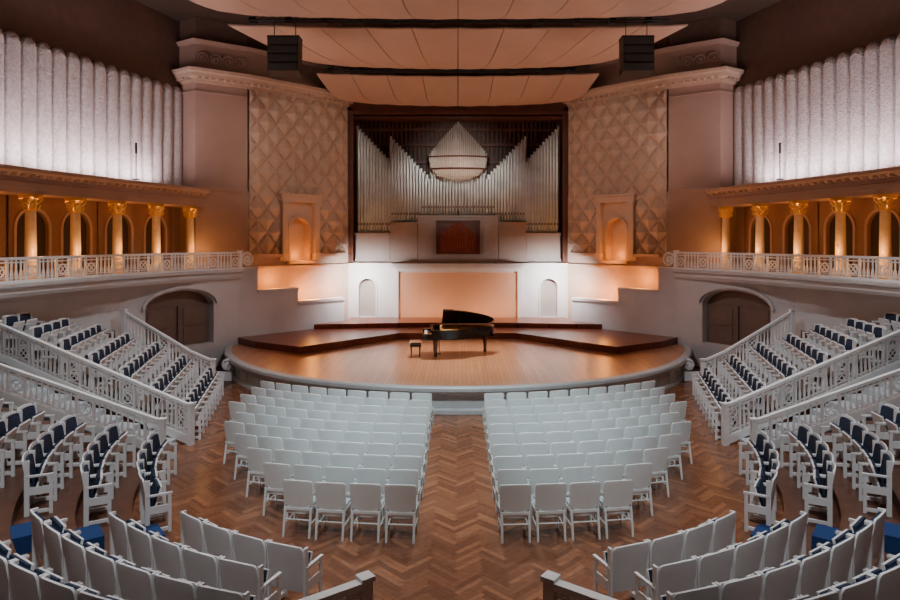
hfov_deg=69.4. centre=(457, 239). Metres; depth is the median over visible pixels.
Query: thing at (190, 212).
column
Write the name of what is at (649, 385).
chair
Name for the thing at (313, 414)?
chair
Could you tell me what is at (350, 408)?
chair
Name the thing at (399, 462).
chair
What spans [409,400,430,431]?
chair
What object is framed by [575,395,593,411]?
chair
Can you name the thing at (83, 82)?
wall
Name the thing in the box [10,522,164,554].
carpeted steps
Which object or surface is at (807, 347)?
seat
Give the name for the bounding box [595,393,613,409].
chair
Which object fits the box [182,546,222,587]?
seat
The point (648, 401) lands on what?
chair
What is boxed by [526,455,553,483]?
chair
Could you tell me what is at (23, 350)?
tier
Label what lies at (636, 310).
partition wall
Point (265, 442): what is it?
chair
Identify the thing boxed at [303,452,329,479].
chair
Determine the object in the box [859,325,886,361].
seat
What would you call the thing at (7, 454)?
seat
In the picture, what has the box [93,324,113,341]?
seat
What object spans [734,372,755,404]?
seat
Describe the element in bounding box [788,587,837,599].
seat
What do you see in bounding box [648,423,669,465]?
chair
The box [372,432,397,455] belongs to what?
chair
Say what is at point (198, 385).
seat
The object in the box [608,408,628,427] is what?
chair
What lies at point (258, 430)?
chair
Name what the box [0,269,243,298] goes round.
gallery balcony
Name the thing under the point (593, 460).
chair
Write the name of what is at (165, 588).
seat
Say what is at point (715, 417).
seat
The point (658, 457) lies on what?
chair
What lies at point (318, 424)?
chair
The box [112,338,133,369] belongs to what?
seat
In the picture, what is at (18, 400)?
stair railing
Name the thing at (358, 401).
chair
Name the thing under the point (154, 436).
seat
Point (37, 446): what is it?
seat
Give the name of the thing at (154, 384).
seat
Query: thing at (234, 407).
chair
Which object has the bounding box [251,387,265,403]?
chair
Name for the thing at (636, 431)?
chair
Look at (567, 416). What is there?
chair
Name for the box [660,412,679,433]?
chair
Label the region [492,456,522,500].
chair
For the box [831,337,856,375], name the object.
seat
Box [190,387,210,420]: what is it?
seat
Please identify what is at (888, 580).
seat
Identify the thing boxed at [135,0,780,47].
ceiling
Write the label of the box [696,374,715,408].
seat
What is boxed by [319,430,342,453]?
chair
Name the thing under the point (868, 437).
seat
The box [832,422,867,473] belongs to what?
seat
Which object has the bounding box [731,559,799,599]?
seat
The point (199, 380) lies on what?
seat
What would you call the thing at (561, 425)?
chair
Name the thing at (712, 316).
wall
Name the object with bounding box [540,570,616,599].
railing
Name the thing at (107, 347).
seat
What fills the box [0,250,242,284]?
gallery balustrade
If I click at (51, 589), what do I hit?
seat
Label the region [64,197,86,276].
column
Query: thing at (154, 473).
seat
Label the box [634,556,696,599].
seat
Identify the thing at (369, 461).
chair
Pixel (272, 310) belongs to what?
partition wall
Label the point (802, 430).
seat
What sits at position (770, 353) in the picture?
seat
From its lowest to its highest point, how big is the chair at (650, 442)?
0.885 m
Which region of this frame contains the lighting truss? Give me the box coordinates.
[247,15,669,73]
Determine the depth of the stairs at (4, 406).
14.92 m
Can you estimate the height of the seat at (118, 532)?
0.892 m
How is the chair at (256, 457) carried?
on the floor
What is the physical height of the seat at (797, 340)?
0.892 m
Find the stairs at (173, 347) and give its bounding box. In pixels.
[133,347,199,379]
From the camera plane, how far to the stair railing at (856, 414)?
13.82 m
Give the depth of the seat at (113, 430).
12.53 m
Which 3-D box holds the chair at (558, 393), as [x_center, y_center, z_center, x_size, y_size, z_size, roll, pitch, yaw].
[2.455,4.160,16.281,0.487,0.885,0.505,0,0,-14]
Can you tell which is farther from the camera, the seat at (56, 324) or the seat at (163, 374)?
the seat at (56, 324)
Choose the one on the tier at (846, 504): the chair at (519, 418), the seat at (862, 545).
the seat at (862, 545)
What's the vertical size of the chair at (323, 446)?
0.885 m
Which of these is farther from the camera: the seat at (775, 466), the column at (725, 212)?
the column at (725, 212)
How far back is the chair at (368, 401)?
15.28 m
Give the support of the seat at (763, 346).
on the tier at (892, 350)
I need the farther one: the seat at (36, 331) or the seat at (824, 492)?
the seat at (36, 331)
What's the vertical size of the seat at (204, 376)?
0.892 m
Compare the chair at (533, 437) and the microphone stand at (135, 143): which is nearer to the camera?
the chair at (533, 437)
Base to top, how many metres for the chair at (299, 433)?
0.885 m
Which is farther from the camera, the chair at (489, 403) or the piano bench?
the piano bench
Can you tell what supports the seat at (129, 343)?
on the tier at (23, 350)
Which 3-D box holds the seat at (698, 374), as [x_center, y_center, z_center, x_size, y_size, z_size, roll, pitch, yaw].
[7.078,4.153,18.927,0.450,0.892,0.564,0,0,13]
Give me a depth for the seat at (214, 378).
18.60 m
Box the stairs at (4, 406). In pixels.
[0,368,175,451]
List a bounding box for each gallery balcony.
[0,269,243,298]
[672,269,899,296]
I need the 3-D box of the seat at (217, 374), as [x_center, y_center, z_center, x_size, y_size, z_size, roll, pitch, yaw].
[-7.078,4.153,18.927,0.450,0.892,0.564,0,0,-13]
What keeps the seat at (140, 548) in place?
on the tier at (69, 504)
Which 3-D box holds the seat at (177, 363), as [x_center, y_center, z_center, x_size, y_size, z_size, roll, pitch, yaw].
[-7.696,3.823,18.101,0.450,0.892,0.564,0,0,-14]
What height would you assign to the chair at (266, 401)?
0.885 m
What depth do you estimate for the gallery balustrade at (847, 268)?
19.66 m
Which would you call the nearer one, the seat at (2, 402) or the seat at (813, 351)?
the seat at (2, 402)
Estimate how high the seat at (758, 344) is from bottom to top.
0.892 m
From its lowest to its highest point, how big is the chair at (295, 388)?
0.885 m
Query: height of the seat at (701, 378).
0.892 m
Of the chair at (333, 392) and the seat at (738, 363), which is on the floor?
the chair at (333, 392)
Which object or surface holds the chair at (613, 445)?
on the floor
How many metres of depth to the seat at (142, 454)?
11.47 m
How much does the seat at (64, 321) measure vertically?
0.892 m
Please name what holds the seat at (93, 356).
on the tier at (23, 350)
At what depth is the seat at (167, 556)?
7.68 m
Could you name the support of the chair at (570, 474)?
on the floor
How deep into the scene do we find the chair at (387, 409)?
14.53 m
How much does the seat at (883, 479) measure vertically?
0.892 m
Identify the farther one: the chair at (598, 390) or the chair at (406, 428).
the chair at (598, 390)
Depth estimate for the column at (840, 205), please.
19.08 m
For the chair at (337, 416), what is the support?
on the floor
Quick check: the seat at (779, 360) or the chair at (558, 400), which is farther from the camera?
the seat at (779, 360)
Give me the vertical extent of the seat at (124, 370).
0.892 m
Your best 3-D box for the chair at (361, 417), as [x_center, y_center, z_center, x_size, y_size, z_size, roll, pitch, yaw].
[-1.922,4.160,14.172,0.488,0.885,0.505,0,0,10]
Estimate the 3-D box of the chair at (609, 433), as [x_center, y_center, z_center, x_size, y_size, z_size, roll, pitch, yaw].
[2.997,4.160,13.047,0.488,0.885,0.505,0,0,-13]
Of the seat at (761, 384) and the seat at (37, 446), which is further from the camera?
the seat at (761, 384)
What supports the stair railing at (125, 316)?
on the tier at (23, 350)
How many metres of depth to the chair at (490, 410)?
14.48 m
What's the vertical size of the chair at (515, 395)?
0.885 m
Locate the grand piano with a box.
[423,309,493,358]
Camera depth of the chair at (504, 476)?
10.56 m
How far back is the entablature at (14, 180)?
19.53 m
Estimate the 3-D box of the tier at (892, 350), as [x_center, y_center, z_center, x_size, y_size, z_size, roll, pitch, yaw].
[8.759,3.700,17.770,5.498,1.800,4.386,0,0,-12]
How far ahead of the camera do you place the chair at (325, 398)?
15.52 m
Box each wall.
[0,0,352,320]
[0,279,239,367]
[240,268,344,336]
[345,54,570,318]
[563,0,899,320]
[571,268,675,336]
[676,279,899,367]
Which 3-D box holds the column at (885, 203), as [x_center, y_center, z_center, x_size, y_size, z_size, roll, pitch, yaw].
[11.700,-0.075,17.800,0.556,2.350,0.556,0,0,20]
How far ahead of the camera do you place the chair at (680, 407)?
14.96 m
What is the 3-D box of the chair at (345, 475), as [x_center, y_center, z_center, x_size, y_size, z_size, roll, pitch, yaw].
[-1.925,4.160,10.860,0.487,0.885,0.505,0,0,8]
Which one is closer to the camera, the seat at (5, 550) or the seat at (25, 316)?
the seat at (5, 550)
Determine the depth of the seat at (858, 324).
17.42 m
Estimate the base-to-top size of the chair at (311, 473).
0.885 m
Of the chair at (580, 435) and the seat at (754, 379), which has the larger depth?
the seat at (754, 379)
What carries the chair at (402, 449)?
on the floor
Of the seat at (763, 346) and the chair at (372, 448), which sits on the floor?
the chair at (372, 448)
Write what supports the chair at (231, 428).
on the floor
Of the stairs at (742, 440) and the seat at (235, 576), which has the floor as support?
the stairs at (742, 440)
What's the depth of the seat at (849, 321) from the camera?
17.97 m
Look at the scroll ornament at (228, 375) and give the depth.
21.24 m
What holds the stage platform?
on the floor
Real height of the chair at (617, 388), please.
0.885 m
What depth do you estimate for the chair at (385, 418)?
13.88 m
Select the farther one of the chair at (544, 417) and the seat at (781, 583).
the chair at (544, 417)
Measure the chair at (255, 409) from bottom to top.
0.885 m
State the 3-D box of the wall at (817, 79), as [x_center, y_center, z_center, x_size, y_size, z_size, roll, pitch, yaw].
[11.440,-1.900,13.478,5.227,13.000,34.936,0,0,-15]
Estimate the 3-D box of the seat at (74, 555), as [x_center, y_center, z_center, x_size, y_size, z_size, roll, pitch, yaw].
[-4.232,3.823,7.472,0.564,0.892,0.450,0,0,35]
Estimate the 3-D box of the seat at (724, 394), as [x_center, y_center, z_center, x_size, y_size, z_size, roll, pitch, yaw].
[6.314,4.153,15.717,0.450,0.892,0.564,0,0,13]
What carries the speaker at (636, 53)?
hanging from the ceiling
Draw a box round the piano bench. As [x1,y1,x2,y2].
[410,340,420,357]
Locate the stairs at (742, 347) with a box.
[716,347,782,379]
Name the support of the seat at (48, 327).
on the tier at (23, 350)
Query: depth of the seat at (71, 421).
12.52 m
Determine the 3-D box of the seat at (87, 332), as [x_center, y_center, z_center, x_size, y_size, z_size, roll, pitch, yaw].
[-9.994,2.873,17.730,0.450,0.892,0.564,0,0,-14]
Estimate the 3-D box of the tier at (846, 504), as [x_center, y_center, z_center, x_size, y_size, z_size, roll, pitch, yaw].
[7.024,3.700,8.483,8.088,1.800,15.301,0,0,40]
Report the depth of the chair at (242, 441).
12.48 m
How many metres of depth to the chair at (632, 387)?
16.85 m
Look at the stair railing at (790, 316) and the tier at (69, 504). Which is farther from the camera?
the stair railing at (790, 316)
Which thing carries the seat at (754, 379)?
on the tier at (892, 350)
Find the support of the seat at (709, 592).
on the tier at (846, 504)
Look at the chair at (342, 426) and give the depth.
13.37 m
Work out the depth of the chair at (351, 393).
16.06 m
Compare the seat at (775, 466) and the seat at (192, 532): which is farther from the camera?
the seat at (775, 466)
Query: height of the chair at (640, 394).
0.885 m
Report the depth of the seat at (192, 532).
8.74 m
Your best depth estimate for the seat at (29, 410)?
12.48 m
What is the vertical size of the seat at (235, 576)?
0.892 m
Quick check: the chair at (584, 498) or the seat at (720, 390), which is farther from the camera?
the seat at (720, 390)
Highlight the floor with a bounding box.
[132,366,783,599]
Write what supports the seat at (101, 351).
on the tier at (23, 350)
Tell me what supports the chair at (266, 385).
on the floor
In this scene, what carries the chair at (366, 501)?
on the floor
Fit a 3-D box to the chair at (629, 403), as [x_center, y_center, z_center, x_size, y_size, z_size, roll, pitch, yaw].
[3.994,4.160,15.400,0.487,0.885,0.505,0,0,-21]
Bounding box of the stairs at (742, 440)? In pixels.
[740,374,899,451]
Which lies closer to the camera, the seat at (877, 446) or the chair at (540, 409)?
the seat at (877, 446)
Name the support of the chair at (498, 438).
on the floor
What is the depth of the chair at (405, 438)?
12.52 m
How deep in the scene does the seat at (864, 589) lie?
6.01 m
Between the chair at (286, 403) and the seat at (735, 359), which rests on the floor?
the chair at (286, 403)
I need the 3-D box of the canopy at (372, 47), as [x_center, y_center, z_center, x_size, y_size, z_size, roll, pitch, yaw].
[0.000,-7.474,23.650,15.772,1.832,2.735,0,0,0]
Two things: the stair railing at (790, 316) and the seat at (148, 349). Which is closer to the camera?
the seat at (148, 349)
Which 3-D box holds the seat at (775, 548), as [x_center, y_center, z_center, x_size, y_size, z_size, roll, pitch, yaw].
[3.831,4.003,8.168,0.564,0.892,0.450,0,0,-36]
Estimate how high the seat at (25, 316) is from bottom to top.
0.892 m
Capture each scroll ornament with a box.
[216,358,232,380]
[238,251,257,268]
[658,251,677,268]
[683,358,699,380]
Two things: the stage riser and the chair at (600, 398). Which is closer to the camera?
the chair at (600, 398)
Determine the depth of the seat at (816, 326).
18.89 m
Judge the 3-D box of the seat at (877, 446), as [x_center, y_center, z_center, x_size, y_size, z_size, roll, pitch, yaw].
[6.866,3.823,10.834,0.450,0.892,0.564,0,0,21]
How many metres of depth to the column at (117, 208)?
20.67 m
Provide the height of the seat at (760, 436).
0.892 m
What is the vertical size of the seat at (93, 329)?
0.892 m
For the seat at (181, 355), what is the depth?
19.38 m
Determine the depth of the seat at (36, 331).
16.27 m
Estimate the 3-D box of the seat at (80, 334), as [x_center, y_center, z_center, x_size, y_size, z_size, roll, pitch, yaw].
[-9.859,2.873,17.197,0.450,0.892,0.564,0,0,-14]
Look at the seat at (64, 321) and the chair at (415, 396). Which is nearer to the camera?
the chair at (415, 396)
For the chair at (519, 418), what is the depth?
13.87 m
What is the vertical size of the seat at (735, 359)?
0.892 m
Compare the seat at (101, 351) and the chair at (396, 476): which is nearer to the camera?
the chair at (396, 476)
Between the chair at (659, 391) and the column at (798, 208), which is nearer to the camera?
the chair at (659, 391)
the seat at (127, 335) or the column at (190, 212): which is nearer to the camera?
the seat at (127, 335)
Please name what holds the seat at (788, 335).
on the tier at (892, 350)
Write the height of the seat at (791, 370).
0.892 m
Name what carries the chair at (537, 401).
on the floor
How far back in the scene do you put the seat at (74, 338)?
16.75 m
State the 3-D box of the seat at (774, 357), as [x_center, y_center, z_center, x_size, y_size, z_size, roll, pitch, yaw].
[8.303,3.493,17.277,0.450,0.892,0.564,0,0,15]
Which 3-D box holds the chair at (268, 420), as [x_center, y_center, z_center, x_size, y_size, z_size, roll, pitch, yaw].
[-4.003,4.160,14.026,0.488,0.885,0.505,0,0,20]
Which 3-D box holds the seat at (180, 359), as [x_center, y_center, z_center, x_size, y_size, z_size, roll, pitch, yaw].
[-7.828,3.823,18.635,0.450,0.892,0.564,0,0,-14]
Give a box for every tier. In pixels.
[0,330,194,437]
[0,409,166,573]
[721,330,896,437]
[749,409,899,573]
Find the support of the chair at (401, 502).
on the floor
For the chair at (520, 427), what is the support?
on the floor
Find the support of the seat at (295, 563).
on the floor
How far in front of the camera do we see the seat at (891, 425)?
12.08 m
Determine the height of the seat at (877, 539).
0.892 m
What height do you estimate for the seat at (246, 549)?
0.892 m
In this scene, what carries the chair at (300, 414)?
on the floor
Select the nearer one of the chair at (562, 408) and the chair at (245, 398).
the chair at (562, 408)
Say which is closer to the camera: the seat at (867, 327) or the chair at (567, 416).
the chair at (567, 416)
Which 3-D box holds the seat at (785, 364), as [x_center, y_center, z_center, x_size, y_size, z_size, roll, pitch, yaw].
[8.026,3.493,16.213,0.450,0.892,0.564,0,0,15]
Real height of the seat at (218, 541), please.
0.892 m
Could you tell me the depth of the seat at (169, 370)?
17.20 m
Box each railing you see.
[0,320,195,445]
[0,363,167,448]
[120,309,216,379]
[299,570,375,599]
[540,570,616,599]
[699,309,795,379]
[720,329,899,445]
[748,368,899,448]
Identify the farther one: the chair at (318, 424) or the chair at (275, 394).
the chair at (275, 394)
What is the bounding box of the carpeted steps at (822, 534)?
[751,522,899,554]
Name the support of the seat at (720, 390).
on the floor
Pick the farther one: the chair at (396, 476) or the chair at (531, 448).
the chair at (531, 448)
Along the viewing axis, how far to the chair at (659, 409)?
14.70 m
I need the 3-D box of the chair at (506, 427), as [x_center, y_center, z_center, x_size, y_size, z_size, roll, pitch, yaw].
[0.865,4.160,13.373,0.488,0.885,0.505,0,0,-4]
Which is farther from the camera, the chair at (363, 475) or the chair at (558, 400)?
the chair at (558, 400)
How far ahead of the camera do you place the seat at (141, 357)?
17.44 m
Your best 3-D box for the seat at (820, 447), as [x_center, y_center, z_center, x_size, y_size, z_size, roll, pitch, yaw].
[6.208,4.003,11.364,0.450,0.892,0.564,0,0,19]
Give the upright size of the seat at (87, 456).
0.892 m
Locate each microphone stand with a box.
[132,143,139,179]
[776,143,783,179]
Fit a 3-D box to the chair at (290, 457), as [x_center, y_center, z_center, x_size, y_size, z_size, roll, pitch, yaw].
[-2.982,4.160,11.705,0.488,0.885,0.505,0,0,13]
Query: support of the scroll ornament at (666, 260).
attached to the gallery balustrade at (847, 268)
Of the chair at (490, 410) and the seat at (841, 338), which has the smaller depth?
the chair at (490, 410)
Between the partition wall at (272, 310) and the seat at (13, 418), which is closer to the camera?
the seat at (13, 418)
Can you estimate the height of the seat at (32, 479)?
0.892 m
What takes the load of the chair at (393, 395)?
on the floor
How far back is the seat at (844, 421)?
12.52 m
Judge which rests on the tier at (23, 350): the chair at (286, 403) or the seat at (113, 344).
the seat at (113, 344)
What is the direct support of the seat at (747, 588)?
on the tier at (846, 504)
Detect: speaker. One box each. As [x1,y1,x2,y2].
[267,17,302,76]
[619,17,654,76]
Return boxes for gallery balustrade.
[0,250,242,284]
[673,250,899,282]
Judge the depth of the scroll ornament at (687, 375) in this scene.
21.24 m
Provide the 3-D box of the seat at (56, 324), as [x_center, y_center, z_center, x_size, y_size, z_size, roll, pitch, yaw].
[-10.633,2.603,17.418,0.450,0.892,0.564,0,0,-11]
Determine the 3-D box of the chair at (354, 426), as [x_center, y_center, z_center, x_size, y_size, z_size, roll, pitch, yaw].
[-1.944,4.160,13.485,0.488,0.885,0.505,0,0,8]
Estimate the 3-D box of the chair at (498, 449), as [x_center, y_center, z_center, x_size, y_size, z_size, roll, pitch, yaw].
[0.865,4.160,12.059,0.488,0.885,0.505,0,0,-4]
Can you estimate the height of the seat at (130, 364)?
0.892 m
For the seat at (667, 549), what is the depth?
8.14 m
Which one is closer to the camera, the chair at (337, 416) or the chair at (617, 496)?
the chair at (617, 496)
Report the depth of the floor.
10.58 m
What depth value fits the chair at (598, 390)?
16.38 m
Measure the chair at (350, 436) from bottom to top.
0.885 m
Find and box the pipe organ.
[353,116,562,261]
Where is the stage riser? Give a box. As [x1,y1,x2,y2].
[238,317,677,353]
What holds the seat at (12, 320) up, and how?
on the tier at (23, 350)
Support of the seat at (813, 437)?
on the tier at (846, 504)
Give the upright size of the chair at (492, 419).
0.885 m
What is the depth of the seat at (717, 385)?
16.99 m
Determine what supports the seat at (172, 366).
on the tier at (23, 350)
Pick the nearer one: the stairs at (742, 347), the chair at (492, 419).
the chair at (492, 419)
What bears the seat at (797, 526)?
on the tier at (846, 504)
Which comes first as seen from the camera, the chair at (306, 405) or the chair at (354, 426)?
the chair at (354, 426)
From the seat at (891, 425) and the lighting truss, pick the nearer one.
the seat at (891, 425)
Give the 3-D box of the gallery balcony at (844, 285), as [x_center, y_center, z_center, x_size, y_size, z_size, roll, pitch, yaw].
[10.890,1.270,10.707,5.820,0.340,29.415,0,0,0]
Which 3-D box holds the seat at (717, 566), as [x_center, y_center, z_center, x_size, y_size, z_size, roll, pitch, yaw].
[2.878,4.003,7.599,0.564,0.892,0.450,0,0,-26]
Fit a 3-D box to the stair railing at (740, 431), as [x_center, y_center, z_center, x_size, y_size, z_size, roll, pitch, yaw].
[8.675,3.288,15.300,5.690,2.625,0.160,0,0,-15]
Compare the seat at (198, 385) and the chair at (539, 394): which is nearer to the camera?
the chair at (539, 394)
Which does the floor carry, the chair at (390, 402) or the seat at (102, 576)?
the chair at (390, 402)
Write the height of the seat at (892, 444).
0.892 m
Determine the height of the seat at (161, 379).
0.892 m
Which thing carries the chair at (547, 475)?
on the floor
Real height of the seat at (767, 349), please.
0.892 m
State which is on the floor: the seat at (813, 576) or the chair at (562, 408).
the chair at (562, 408)
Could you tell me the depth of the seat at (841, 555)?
7.32 m
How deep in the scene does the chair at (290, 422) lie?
13.63 m
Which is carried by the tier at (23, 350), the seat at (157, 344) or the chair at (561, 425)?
the seat at (157, 344)
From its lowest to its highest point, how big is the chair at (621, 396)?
0.885 m
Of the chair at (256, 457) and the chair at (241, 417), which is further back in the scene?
the chair at (241, 417)
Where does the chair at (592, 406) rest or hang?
on the floor
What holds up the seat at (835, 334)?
on the tier at (892, 350)
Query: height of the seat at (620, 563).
0.892 m
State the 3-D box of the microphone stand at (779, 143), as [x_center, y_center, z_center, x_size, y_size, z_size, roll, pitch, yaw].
[10.350,-2.530,20.900,0.160,1.200,0.160,0,0,0]
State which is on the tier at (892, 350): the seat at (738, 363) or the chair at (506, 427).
the seat at (738, 363)
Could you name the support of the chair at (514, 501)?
on the floor
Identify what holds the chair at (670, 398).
on the floor
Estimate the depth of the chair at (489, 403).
15.14 m
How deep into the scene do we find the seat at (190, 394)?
15.90 m
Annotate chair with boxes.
[223,421,244,464]
[228,401,245,421]
[234,433,257,480]
[235,412,254,452]
[240,394,256,412]
[245,423,267,465]
[246,447,271,497]
[247,404,265,423]
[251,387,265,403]
[257,396,274,414]
[257,414,277,435]
[258,436,282,481]
[260,381,274,396]
[263,462,294,517]
[267,389,282,406]
[267,406,285,425]
[269,426,290,449]
[274,449,300,498]
[276,383,290,398]
[276,398,293,416]
[278,417,299,438]
[282,479,320,538]
[284,391,300,407]
[284,438,308,464]
[287,408,306,427]
[292,385,307,400]
[293,464,325,519]
[294,428,316,451]
[295,400,313,418]
[302,418,323,439]
[303,393,320,409]
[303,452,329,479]
[309,410,329,429]
[310,387,326,401]
[312,440,336,465]
[315,482,350,541]
[316,402,335,419]
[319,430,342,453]
[322,395,340,411]
[325,420,347,441]
[325,466,356,497]
[328,389,345,403]
[331,454,358,481]
[332,412,353,430]
[337,404,357,421]
[339,442,364,467]
[343,396,362,412]
[344,431,368,454]
[348,390,366,404]
[350,422,372,442]
[350,483,384,542]
[356,413,377,431]
[356,468,388,523]
[360,405,380,422]
[363,454,390,482]
[365,398,384,413]
[367,443,393,468]
[368,391,387,405]
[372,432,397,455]
[376,423,400,455]
[381,414,402,433]
[384,406,404,423]
[384,484,417,543]
[387,399,407,414]
[388,469,419,523]
[390,392,409,406]
[393,456,422,496]
[397,444,424,483]
[400,433,426,470]
[402,424,426,446]
[405,415,428,449]
[407,407,429,440]
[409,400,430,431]
[412,393,432,423]
[483,393,503,424]
[484,400,505,431]
[485,407,508,440]
[486,415,510,449]
[488,423,512,459]
[489,433,515,470]
[491,444,518,483]
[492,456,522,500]
[496,469,526,520]
[498,484,531,543]
[506,392,525,411]
[508,399,528,415]
[511,406,531,423]
[513,414,535,433]
[516,423,539,443]
[519,432,543,455]
[522,443,547,468]
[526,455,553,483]
[528,391,547,405]
[529,468,558,523]
[531,398,551,413]
[531,483,566,542]
[535,405,555,422]
[538,413,560,431]
[542,421,565,442]
[546,431,570,454]
[549,390,567,404]
[551,442,576,467]
[553,397,572,412]
[557,453,584,481]
[558,404,578,420]
[559,466,591,521]
[563,411,583,430]
[565,481,600,540]
[568,420,590,441]
[570,388,587,403]
[573,430,596,452]
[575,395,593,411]
[579,440,604,466]
[580,402,599,419]
[586,410,606,429]
[586,452,612,479]
[589,387,605,401]
[591,465,623,518]
[592,418,613,439]
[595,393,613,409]
[595,479,633,538]
[599,428,622,451]
[602,400,620,418]
[607,438,631,464]
[608,385,623,400]
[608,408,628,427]
[614,391,631,407]
[616,416,636,437]
[616,449,642,498]
[622,398,639,416]
[622,463,652,517]
[624,426,646,449]
[625,383,640,398]
[630,406,648,425]
[633,389,648,406]
[633,436,657,481]
[639,414,658,436]
[641,380,654,396]
[641,396,657,414]
[643,447,668,498]
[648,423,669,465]
[650,387,664,404]
[650,404,668,423]
[659,394,675,412]
[659,433,682,480]
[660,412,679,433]
[670,401,686,421]
[671,421,692,466]
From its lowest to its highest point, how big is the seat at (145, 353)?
0.892 m
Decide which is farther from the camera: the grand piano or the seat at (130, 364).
the grand piano
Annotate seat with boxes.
[0,398,13,417]
[0,419,27,471]
[0,436,15,486]
[0,449,4,487]
[0,540,28,557]
[0,553,51,599]
[2,314,31,349]
[2,411,40,466]
[8,559,81,599]
[16,312,44,344]
[17,403,54,456]
[22,450,57,516]
[28,440,64,497]
[29,325,56,361]
[29,507,79,570]
[37,431,73,485]
[39,573,117,599]
[40,323,65,358]
[42,520,98,577]
[48,422,83,473]
[49,320,73,347]
[58,318,81,335]
[59,337,84,375]
[60,414,95,467]
[61,534,120,586]
[67,334,91,367]
[74,331,97,350]
[78,587,127,599]
[80,461,112,526]
[81,329,102,359]
[82,451,114,513]
[85,547,149,596]
[87,326,108,344]
[87,441,119,495]
[88,351,112,389]
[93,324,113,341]
[94,432,126,483]
[95,347,118,381]
[101,344,123,374]
[103,424,136,476]
[107,341,128,371]
[108,511,158,560]
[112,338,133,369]
[116,559,184,599]
[117,335,137,364]
[119,365,143,405]
[122,333,141,361]
[125,361,147,396]
[127,523,181,569]
[130,358,152,387]
[135,354,156,384]
[136,460,166,516]
[137,450,166,502]
[138,470,172,531]
[140,351,160,382]
[141,440,170,484]
[144,347,163,378]
[147,432,177,480]
[149,344,167,374]
[150,381,173,421]
[152,342,170,370]
[152,535,208,578]
[154,571,224,599]
[155,377,177,416]
[160,372,181,404]
[164,368,184,398]
[168,364,188,394]
[172,361,191,390]
[176,357,194,386]
[179,354,197,383]
[179,510,228,552]
[182,397,204,439]
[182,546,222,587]
[186,392,207,432]
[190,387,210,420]
[194,383,213,414]
[197,378,216,411]
[197,582,269,599]
[200,374,219,408]
[203,370,221,399]
[203,521,235,559]
[206,367,223,399]
[219,556,281,599]
[232,531,283,597]
[267,540,323,598]
[592,540,648,598]
[632,531,683,597]
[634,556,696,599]
[646,582,718,599]
[680,521,712,559]
[687,510,736,552]
[691,571,761,599]
[692,367,709,399]
[693,546,733,587]
[694,370,712,399]
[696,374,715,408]
[699,378,718,411]
[702,383,721,414]
[705,387,725,420]
[707,535,763,578]
[708,392,729,432]
[711,397,733,439]
[718,354,736,383]
[721,357,739,386]
[724,361,743,390]
[727,364,747,394]
[731,368,751,398]
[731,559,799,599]
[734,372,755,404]
[734,523,788,569]
[738,377,760,416]
[738,432,768,480]
[742,381,765,421]
[743,470,777,531]
[745,342,763,370]
[745,440,774,484]
[748,344,766,374]
[749,450,778,502]
[749,460,779,516]
[752,347,771,378]
[755,351,775,382]
[757,511,807,560]
[759,354,780,384]
[763,358,785,387]
[766,547,830,596]
[768,361,790,396]
[772,365,796,405]
[774,333,793,361]
[778,335,798,364]
[779,424,812,476]
[782,338,803,369]
[787,341,808,371]
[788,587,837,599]
[789,432,821,483]
[792,344,814,374]
[795,534,854,586]
[796,441,828,495]
[797,347,820,381]
[798,573,876,599]
[801,451,833,513]
[802,324,822,341]
[803,351,827,389]
[803,461,835,526]
[807,326,828,344]
[813,329,834,359]
[817,520,873,577]
[818,331,841,350]
[820,414,855,467]
[824,334,848,367]
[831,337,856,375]
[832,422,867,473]
[834,318,857,335]
[834,559,899,599]
[836,507,886,570]
[842,320,866,347]
[842,431,878,485]
[850,323,875,358]
[851,440,887,497]
[858,450,893,516]
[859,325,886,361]
[861,403,898,456]
[864,553,899,570]
[871,312,899,344]
[875,411,899,456]
[884,315,899,346]
[888,427,899,464]
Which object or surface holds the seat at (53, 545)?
on the tier at (69, 504)
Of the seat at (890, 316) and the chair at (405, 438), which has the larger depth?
the seat at (890, 316)
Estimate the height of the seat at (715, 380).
0.892 m
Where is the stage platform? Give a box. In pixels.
[224,339,691,414]
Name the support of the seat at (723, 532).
on the floor
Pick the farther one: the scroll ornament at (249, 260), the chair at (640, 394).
the scroll ornament at (249, 260)
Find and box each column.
[17,194,43,279]
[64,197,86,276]
[107,200,126,273]
[147,203,164,271]
[182,206,197,269]
[718,206,733,269]
[751,203,768,271]
[789,200,808,273]
[829,197,851,276]
[872,194,898,279]
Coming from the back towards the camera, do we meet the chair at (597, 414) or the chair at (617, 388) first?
the chair at (617, 388)
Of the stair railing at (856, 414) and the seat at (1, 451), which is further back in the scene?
the stair railing at (856, 414)
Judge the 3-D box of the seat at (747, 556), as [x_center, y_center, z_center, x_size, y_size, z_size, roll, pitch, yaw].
[3.366,4.003,7.864,0.564,0.892,0.450,0,0,-31]
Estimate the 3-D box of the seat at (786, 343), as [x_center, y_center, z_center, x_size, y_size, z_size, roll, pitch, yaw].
[9.440,3.173,18.539,0.450,0.892,0.564,0,0,15]
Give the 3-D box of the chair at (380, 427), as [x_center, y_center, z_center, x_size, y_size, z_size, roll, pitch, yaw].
[-1.411,4.160,13.415,0.487,0.885,0.505,0,0,6]
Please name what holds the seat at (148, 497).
on the floor
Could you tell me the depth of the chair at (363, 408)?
14.60 m
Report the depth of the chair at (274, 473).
10.85 m
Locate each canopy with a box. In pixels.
[190,0,725,19]
[228,18,687,68]
[317,68,598,105]
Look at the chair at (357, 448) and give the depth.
11.96 m
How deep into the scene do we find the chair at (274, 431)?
12.96 m
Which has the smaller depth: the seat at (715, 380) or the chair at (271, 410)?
the chair at (271, 410)
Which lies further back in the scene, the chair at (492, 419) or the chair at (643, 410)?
the chair at (643, 410)
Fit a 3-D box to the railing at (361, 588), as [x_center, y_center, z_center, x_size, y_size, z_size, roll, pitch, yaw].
[-1.795,4.093,6.325,2.201,1.015,0.163,0,0,-38]

